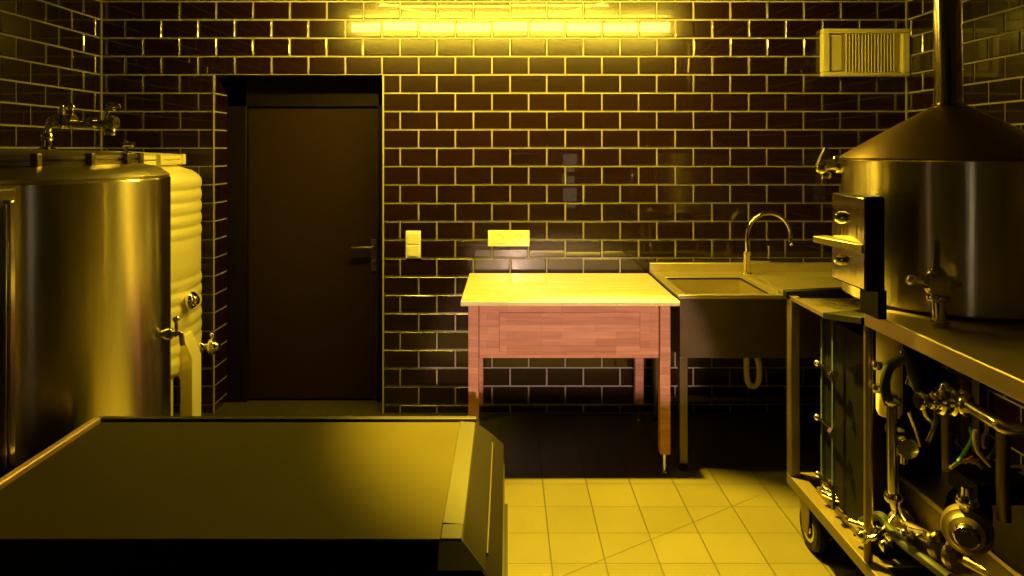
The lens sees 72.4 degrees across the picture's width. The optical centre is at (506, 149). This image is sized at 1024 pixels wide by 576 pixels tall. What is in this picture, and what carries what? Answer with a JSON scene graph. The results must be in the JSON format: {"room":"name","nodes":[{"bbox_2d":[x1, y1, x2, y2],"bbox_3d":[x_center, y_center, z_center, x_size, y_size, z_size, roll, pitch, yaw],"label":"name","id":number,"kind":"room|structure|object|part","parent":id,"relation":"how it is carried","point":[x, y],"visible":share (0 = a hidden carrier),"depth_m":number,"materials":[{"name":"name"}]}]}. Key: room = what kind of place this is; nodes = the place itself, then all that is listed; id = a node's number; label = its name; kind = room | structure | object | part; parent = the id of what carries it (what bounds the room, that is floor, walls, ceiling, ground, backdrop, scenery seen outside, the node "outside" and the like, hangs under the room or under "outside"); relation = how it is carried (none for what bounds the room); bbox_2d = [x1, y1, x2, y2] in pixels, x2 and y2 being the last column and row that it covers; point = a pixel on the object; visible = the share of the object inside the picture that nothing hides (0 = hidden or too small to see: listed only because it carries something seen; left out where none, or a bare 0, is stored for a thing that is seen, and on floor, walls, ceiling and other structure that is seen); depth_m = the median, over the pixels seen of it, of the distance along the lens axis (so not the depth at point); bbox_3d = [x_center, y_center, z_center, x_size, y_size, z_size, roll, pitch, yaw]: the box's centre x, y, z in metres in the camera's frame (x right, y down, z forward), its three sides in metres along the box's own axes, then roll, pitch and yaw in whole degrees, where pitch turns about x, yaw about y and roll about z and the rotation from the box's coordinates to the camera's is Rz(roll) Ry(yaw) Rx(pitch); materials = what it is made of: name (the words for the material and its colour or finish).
{"room":"processing plant","nodes":[
{"label":"processing plant","id":0,"kind":"room"},
{"bbox_2d":[0,0,100,150],"bbox_3d":[-2.217,0.065,1.663,0.007,2.750,4.325,0,0,0],"label":"wall","id":1,"kind":"structure","parent":0,"point":[50,50],"depth_m":3.38,"materials":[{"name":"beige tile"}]},
{"bbox_2d":[215,75,227,411],"bbox_3d":[-1.598,0.516,3.947,0.006,1.848,0.245,0,0,0],"label":"wall","id":2,"kind":"structure","parent":0,"point":[220,82],"depth_m":3.91,"materials":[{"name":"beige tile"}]},
{"bbox_2d":[251,107,377,107],"bbox_3d":[-1.138,0.516,4.093,1.026,1.848,0.055,0,0,0],"label":"wall","id":3,"kind":"structure","parent":0,"point":[251,107],"depth_m":4.07,"materials":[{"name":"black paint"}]},
{"bbox_2d":[227,78,381,401],"bbox_3d":[-1.138,0.516,4.005,0.914,1.848,0.110,0,0,0],"label":"door","id":4,"kind":"structure","parent":3,"relation":"in","point":[304,185],"depth_m":4.01,"materials":[{"name":"black paint"}]},
{"bbox_3d":[-0.814,0.604,3.981,0.137,0.180,0.062,0,0,0],"label":"handle","id":5,"kind":"part","parent":4,"relation":"part of","materials":[{"name":"silver metal"}]},
{"bbox_2d":[102,0,905,412],"bbox_3d":[-0.017,0.065,3.822,4.406,2.750,0.007,0,0,0],"label":"wall","id":6,"kind":"structure","parent":0,"point":[624,136],"depth_m":3.82,"materials":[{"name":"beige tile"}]},
{"bbox_2d":[101,0,101,150],"bbox_3d":[-2.211,0.065,3.816,0.006,2.750,0.006,0,0,0],"label":"trim","id":7,"kind":"structure","parent":6,"relation":"attached to","point":[101,0],"depth_m":3.81,"materials":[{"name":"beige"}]},
{"bbox_2d":[213,75,214,413],"bbox_3d":[-1.600,0.516,3.820,0.006,1.848,0.006,0,0,0],"label":"trim","id":8,"kind":"structure","parent":6,"relation":"attached to","point":[213,75],"depth_m":3.82,"materials":[{"name":"beige"}]},
{"bbox_2d":[217,75,381,77],"bbox_3d":[-1.138,-0.433,3.973,1.026,0.050,0.294,0,0,0],"label":"trim","id":9,"kind":"structure","parent":6,"relation":"attached to","point":[224,76],"depth_m":3.91,"materials":[{"name":"black paint"}]},
{"bbox_2d":[382,75,383,413],"bbox_3d":[-0.676,0.516,3.820,0.006,1.848,0.006,0,0,0],"label":"trim","id":10,"kind":"structure","parent":6,"relation":"attached to","point":[382,75],"depth_m":3.82,"materials":[{"name":"beige"}]},
{"bbox_2d":[406,231,420,257],"bbox_3d":[-0.511,0.518,3.812,0.082,0.150,0.014,0,0,0],"label":"light switch","id":11,"kind":"object","parent":6,"relation":"attached to","point":[413,238],"visible":1,"depth_m":3.81,"materials":[{"name":"white plastic"}]},
{"bbox_2d":[488,230,529,245],"bbox_3d":[0.011,0.481,3.811,0.223,0.081,0.016,0,0,0],"label":"wall socket","id":12,"kind":"object","parent":6,"relation":"attached to","point":[495,237],"visible":1,"depth_m":3.80,"materials":[{"name":"white plastic"}]},
{"bbox_2d":[494,233,503,242],"bbox_3d":[-0.043,0.484,3.805,0.054,0.054,0.004,0,0,0],"label":"outlet","id":13,"kind":"object","parent":12,"relation":"attached to","point":[498,237],"depth_m":3.81,"materials":[{"name":"white plastic"}]},
{"bbox_2d":[513,233,522,242],"bbox_3d":[0.062,0.484,3.805,0.054,0.054,0.004,0,0,0],"label":"outlet","id":14,"kind":"object","parent":12,"relation":"attached to","point":[517,237],"depth_m":3.81,"materials":[{"name":"white plastic"}]},
{"bbox_2d":[649,262,831,270],"bbox_3d":[1.426,0.635,3.793,1.308,0.045,0.030,0,0,0],"label":"backsplash","id":15,"kind":"structure","parent":6,"relation":"attached to","point":[653,266],"depth_m":3.78,"materials":[{"name":"metal"}]},
{"bbox_2d":[820,29,909,76],"bbox_3d":[1.940,-0.525,3.796,0.470,0.257,0.045,0,0,0],"label":"air vent","id":16,"kind":"object","parent":6,"relation":"in","point":[843,52],"visible":1,"depth_m":3.79,"materials":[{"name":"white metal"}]},
{"bbox_3d":[1.940,-0.525,3.813,0.450,0.237,0.012,0,0,0],"label":"plate","id":17,"kind":"part","parent":16,"relation":"part of","materials":[{"name":"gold metal"}]},
{"bbox_2d":[905,0,906,119],"bbox_3d":[2.177,0.065,3.816,0.006,2.750,0.006,0,0,0],"label":"trim","id":18,"kind":"structure","parent":6,"relation":"attached to","point":[905,0],"depth_m":3.81,"materials":[{"name":"beige"}]},
{"bbox_2d":[173,399,971,575],"bbox_3d":[-0.017,1.470,1.760,4.606,0.060,4.720,0,0,0],"label":"floor","id":19,"kind":"structure","parent":0,"point":[587,494],"depth_m":2.95,"materials":[{"name":"yellow tile"}]},
{"bbox_2d":[0,188,14,477],"bbox_3d":[-1.546,0.768,1.504,0.628,1.343,0.507,0,0,0],"label":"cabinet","id":20,"kind":"object","parent":19,"relation":"on","point":[7,196],"visible":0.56,"depth_m":1.73,"materials":[{"name":"silver metal"}]},
{"bbox_2d":[0,102,184,467],"bbox_3d":[-1.632,0.639,2.360,0.900,1.603,0.900,0,0,45],"label":"tank","id":21,"kind":"object","parent":19,"relation":"on","point":[94,333],"visible":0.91,"depth_m":2.12,"materials":[{"name":"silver metal"}]},
{"bbox_3d":[-1.527,-0.114,2.405,0.010,0.079,0.020,0,0,0],"label":"valve handle","id":22,"kind":"part","parent":21,"relation":"part of","materials":[{"name":"silver metal"}]},
{"bbox_3d":[-1.632,0.025,2.360,0.690,0.054,0.690,0,0,0],"label":"tank lid","id":23,"kind":"part","parent":21,"relation":"part of","materials":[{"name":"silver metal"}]},
{"bbox_2d":[109,141,219,415],"bbox_3d":[-1.889,0.703,3.260,0.860,1.475,0.860,0,0,43],"label":"tank","id":24,"kind":"object","parent":19,"relation":"on","point":[186,192],"visible":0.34,"depth_m":3.18,"materials":[{"name":"white plastic"}]},
{"bbox_3d":[-1.889,0.038,3.260,0.700,0.064,0.700,0,0,0],"label":"tank lid","id":25,"kind":"part","parent":24,"relation":"part of","materials":[{"name":"gold metal"}]},
{"bbox_3d":[-1.821,1.121,3.690,0.070,0.599,0.100,0,0,9],"label":"leg","id":26,"kind":"part","parent":24,"relation":"part of","materials":[{"name":"gold metal"}]},
{"bbox_3d":[-1.889,0.623,3.260,0.860,1.115,0.860,0,0,0],"label":"tank","id":27,"kind":"part","parent":24,"relation":"part of","materials":[{"name":"gold metal"}]},
{"bbox_3d":[-1.460,1.121,3.192,0.100,0.599,0.070,0,0,9],"label":"leg","id":28,"kind":"part","parent":24,"relation":"part of","materials":[{"name":"gold metal"}]},
{"bbox_2d":[0,416,507,575],"bbox_3d":[-0.611,1.108,1.706,1.226,0.664,0.717,0,0,0],"label":"storage chest","id":29,"kind":"object","parent":19,"relation":"on","point":[115,495],"visible":1,"depth_m":1.59,"materials":[{"name":"black paint"}]},
{"bbox_3d":[-1.188,0.793,1.718,0.022,0.034,0.623,0,0,0],"label":"rail","id":30,"kind":"part","parent":29,"relation":"part of","materials":[{"name":"metal"}]},
{"bbox_3d":[-0.655,0.792,1.722,1.039,0.007,0.608,0,0,0],"label":"lid panel","id":31,"kind":"part","parent":29,"relation":"part of","materials":[{"name":"silver metal"}]},
{"bbox_3d":[-0.640,0.791,2.044,1.103,0.018,0.024,0,0,0],"label":"rail","id":32,"kind":"part","parent":29,"relation":"part of","materials":[{"name":"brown metal"}]},
{"bbox_3d":[-0.090,0.811,1.398,0.094,0.040,0.037,0,0,0],"label":"corner plate","id":33,"kind":"part","parent":29,"relation":"part of","materials":[{"name":"grey metal"}]},
{"bbox_3d":[-0.041,0.830,1.708,0.005,0.005,0.543,0,0,0],"label":"seam trim","id":34,"kind":"part","parent":29,"relation":"part of","materials":[{"name":"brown metal"}]},
{"bbox_2d":[461,273,679,474],"bbox_3d":[0.277,1.052,3.410,0.960,0.776,0.700,0,0,0],"label":"work table","id":35,"kind":"object","parent":19,"relation":"on","point":[511,315],"visible":0.92,"depth_m":3.10,"materials":[{"name":"brown wood"}]},
{"bbox_3d":[-0.148,1.016,3.108,0.046,0.659,0.046,0,0,0],"label":"leg","id":36,"kind":"part","parent":35,"relation":"part of","materials":[{"name":"red wood"}]},
{"bbox_3d":[-0.148,1.016,3.711,0.046,0.659,0.046,0,0,0],"label":"leg","id":37,"kind":"part","parent":35,"relation":"part of","materials":[{"name":"red wood"}]},
{"bbox_3d":[0.276,0.806,3.088,0.622,0.177,0.012,0,0,0],"label":"drawer","id":38,"kind":"part","parent":35,"relation":"part of","materials":[{"name":"red wood"}]},
{"bbox_3d":[0.698,1.016,3.711,0.046,0.659,0.046,0,0,0],"label":"leg","id":39,"kind":"part","parent":35,"relation":"part of","materials":[{"name":"red wood"}]},
{"bbox_3d":[0.698,1.016,3.108,0.046,0.659,0.046,0,0,0],"label":"leg","id":40,"kind":"part","parent":35,"relation":"part of","materials":[{"name":"red wood"}]},
{"bbox_2d":[649,262,968,470],"bbox_3d":[1.425,1.026,3.472,1.309,0.827,0.672,0,0,0],"label":"sink","id":41,"kind":"object","parent":19,"relation":"on","point":[722,312],"visible":0.64,"depth_m":3.14,"materials":[{"name":"metal"}]},
{"bbox_3d":[0.793,1.170,3.729,0.038,0.480,0.038,0,0,0],"label":"leg","id":42,"kind":"part","parent":41,"relation":"part of","materials":[{"name":"silver metal"}]},
{"bbox_3d":[0.793,1.170,3.159,0.038,0.480,0.038,0,0,0],"label":"leg","id":43,"kind":"part","parent":41,"relation":"part of","materials":[{"name":"silver metal"}]},
{"bbox_2d":[668,278,768,293],"bbox_3d":[1.008,0.791,3.400,0.393,0.262,0.408,0,0,0],"label":"basin","id":44,"kind":"object","parent":41,"relation":"in","point":[681,285],"depth_m":3.60,"materials":[{"name":"metal"}]},
{"bbox_2d":[649,271,831,298],"bbox_3d":[1.426,0.661,3.468,1.308,0.018,0.664,0,0,0],"label":"countertop","id":45,"kind":"structure","parent":41,"relation":"on","point":[662,276],"depth_m":3.60,"materials":[{"name":"metal"}]},
{"bbox_2d":[741,211,792,275],"bbox_3d":[1.362,0.491,3.667,0.259,0.335,0.056,0,0,8],"label":"faucet","id":46,"kind":"object","parent":45,"relation":"on","point":[747,260],"visible":1,"depth_m":3.66,"materials":[{"name":"silver metal"}]},
{"bbox_2d":[741,250,752,275],"bbox_3d":[1.262,0.593,3.680,0.056,0.130,0.056,0,0,0],"label":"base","id":47,"kind":"object","parent":46,"relation":"attached to","point":[747,260],"depth_m":3.66,"materials":[{"name":"silver metal"}]},
{"bbox_3d":[1.319,0.549,3.675,0.115,0.093,0.026,0,0,5],"label":"lever","id":48,"kind":"part","parent":46,"relation":"part of","materials":[{"name":"silver metal"}]},
{"bbox_3d":[1.371,0.431,3.666,0.243,0.215,0.033,0,0,9],"label":"spout","id":49,"kind":"part","parent":46,"relation":"part of","materials":[{"name":"silver metal"}]},
{"bbox_3d":[1.426,1.327,3.728,1.228,0.025,0.025,0,0,0],"label":"rail","id":50,"kind":"part","parent":41,"relation":"part of","materials":[{"name":"silver metal"}]},
{"bbox_3d":[2.057,1.170,3.159,0.038,0.480,0.038,0,0,0],"label":"leg","id":51,"kind":"part","parent":41,"relation":"part of","materials":[{"name":"silver metal"}]},
{"bbox_2d":[783,287,1023,575],"bbox_3d":[1.439,0.960,1.905,0.762,0.960,1.570,0,0,0],"label":"brewing skid","id":52,"kind":"object","parent":19,"relation":"on","point":[989,352],"visible":0.5,"depth_m":2.09,"materials":[{"name":"metal"}]},
{"bbox_3d":[1.088,0.894,2.659,0.036,0.679,0.042,0,0,0],"label":"post","id":53,"kind":"part","parent":52,"relation":"part of","materials":[{"name":"silver metal"}]},
{"bbox_2d":[789,296,859,316],"bbox_3d":[1.228,0.561,2.502,0.315,0.014,0.315,0,0,0],"label":"drip tray","id":54,"kind":"object","parent":52,"relation":"on","point":[820,305],"depth_m":2.55,"materials":[{"name":"metal"}]},
{"bbox_2d":[813,193,886,318],"bbox_3d":[1.006,0.306,2.072,0.123,0.345,0.214,0,0,0],"label":"control panel","id":55,"kind":"object","parent":52,"relation":"on","point":[857,240],"visible":1,"depth_m":2.00,"materials":[{"name":"paint"}]},
{"bbox_3d":[0.994,0.203,2.100,0.022,0.036,0.036,0,0,0],"label":"knob","id":56,"kind":"part","parent":55,"relation":"part of","materials":[{"name":"silver metal"}]},
{"bbox_3d":[0.994,0.330,2.100,0.022,0.036,0.036,0,0,0],"label":"knob","id":57,"kind":"part","parent":55,"relation":"part of","materials":[{"name":"silver metal"}]},
{"bbox_3d":[1.445,1.255,1.900,0.750,0.040,1.560,0,0,0],"label":"frame","id":58,"kind":"part","parent":52,"relation":"part of","materials":[{"name":"metal"}]},
{"bbox_3d":[1.084,0.881,2.100,0.025,0.706,0.025,0,0,0],"label":"post","id":59,"kind":"part","parent":52,"relation":"part of","materials":[{"name":"silver metal"}]},
{"bbox_2d":[813,316,940,558],"bbox_3d":[1.220,0.924,2.351,0.300,0.699,0.341,0,0,0],"label":"plate heat exchanger","id":60,"kind":"object","parent":52,"relation":"on","point":[841,420],"visible":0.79,"depth_m":2.26,"materials":[{"name":"paint"}]},
{"bbox_3d":[1.242,1.244,2.350,0.255,0.060,0.340,0,0,0],"label":"foot plate","id":61,"kind":"part","parent":60,"relation":"part of","materials":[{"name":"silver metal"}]},
{"bbox_2d":[871,331,902,418],"bbox_3d":[1.128,0.669,2.104,0.140,0.281,0.072,0,0,-28],"label":"housing","id":62,"kind":"object","parent":52,"relation":"hanging from","point":[887,348],"visible":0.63,"depth_m":2.09,"materials":[{"name":"silver metal"}]},
{"bbox_2d":[815,0,1023,326],"bbox_3d":[1.407,-0.413,2.218,0.681,1.786,0.712,0,0,0],"label":"kettle","id":63,"kind":"object","parent":52,"relation":"on","point":[949,176],"visible":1,"depth_m":2.01,"materials":[{"name":"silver metal"}]},
{"bbox_3d":[1.168,0.287,1.904,0.031,0.083,0.016,0,0,0],"label":"valve handle","id":64,"kind":"part","parent":63,"relation":"part of","materials":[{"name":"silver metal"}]},
{"bbox_2d":[820,349,1023,575],"bbox_3d":[1.154,0.891,2.042,0.196,0.645,0.873,0,0,-7],"label":"pipework","id":65,"kind":"object","parent":52,"relation":"attached to","point":[898,526],"visible":0.77,"depth_m":1.92,"materials":[{"name":"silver metal"}]},
{"bbox_2d":[885,419,918,464],"bbox_3d":[1.158,0.864,2.054,0.064,0.092,0.161,0,0,19],"label":"pump","id":66,"kind":"object","parent":65,"relation":"attached to","point":[907,447],"visible":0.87,"depth_m":1.99,"materials":[{"name":"silver metal"}]},
{"bbox_3d":[1.165,0.850,2.075,0.064,0.064,0.117,0,0,20],"label":"motor","id":67,"kind":"part","parent":66,"relation":"part of","materials":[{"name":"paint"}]},
{"bbox_2d":[900,456,907,464],"bbox_3d":[1.150,0.880,2.030,0.020,0.060,0.020,0,0,0],"label":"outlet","id":68,"kind":"object","parent":66,"relation":"attached to","point":[903,461],"depth_m":2.02,"materials":[{"name":"silver metal"}]},
{"bbox_2d":[864,310,1023,402],"bbox_3d":[1.445,0.504,1.890,0.750,0.048,1.540,0,0,0],"label":"countertop","id":69,"kind":"structure","parent":52,"relation":"on","point":[990,352],"depth_m":1.76,"materials":[{"name":"metal"}]},
{"bbox_2d":[901,465,1023,575],"bbox_3d":[1.490,1.127,1.940,0.516,0.214,0.656,0,0,0],"label":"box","id":70,"kind":"object","parent":52,"relation":"on","point":[924,497],"visible":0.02,"depth_m":1.99,"materials":[{"name":"metal"}]},
{"bbox_2d":[940,484,994,555],"bbox_3d":[1.213,0.952,1.843,0.116,0.189,0.296,0,0,35],"label":"pump","id":71,"kind":"object","parent":70,"relation":"on","point":[966,525],"visible":0.96,"depth_m":1.76,"materials":[{"name":"silver metal"}]},
{"bbox_3d":[1.240,0.984,1.882,0.110,0.126,0.201,0,0,35],"label":"motor","id":72,"kind":"part","parent":71,"relation":"part of","materials":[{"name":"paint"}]},
{"bbox_3d":[1.796,0.881,2.659,0.036,0.706,0.042,0,0,0],"label":"post","id":73,"kind":"part","parent":52,"relation":"part of","materials":[{"name":"silver metal"}]},
{"bbox_2d":[948,424,1023,504],"bbox_3d":[1.251,0.805,1.828,0.249,0.220,0.184,0,0,0],"label":"cable bundle","id":74,"kind":"object","parent":52,"relation":"attached to","point":[981,478],"visible":0.84,"depth_m":1.82,"materials":[{"name":"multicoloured plastic"}]},
{"bbox_2d":[907,0,1023,464],"bbox_3d":[2.183,0.065,1.663,0.006,2.750,4.325,0,0,0],"label":"wall","id":75,"kind":"structure","parent":0,"point":[993,30],"depth_m":3.19,"materials":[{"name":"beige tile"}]}
]}

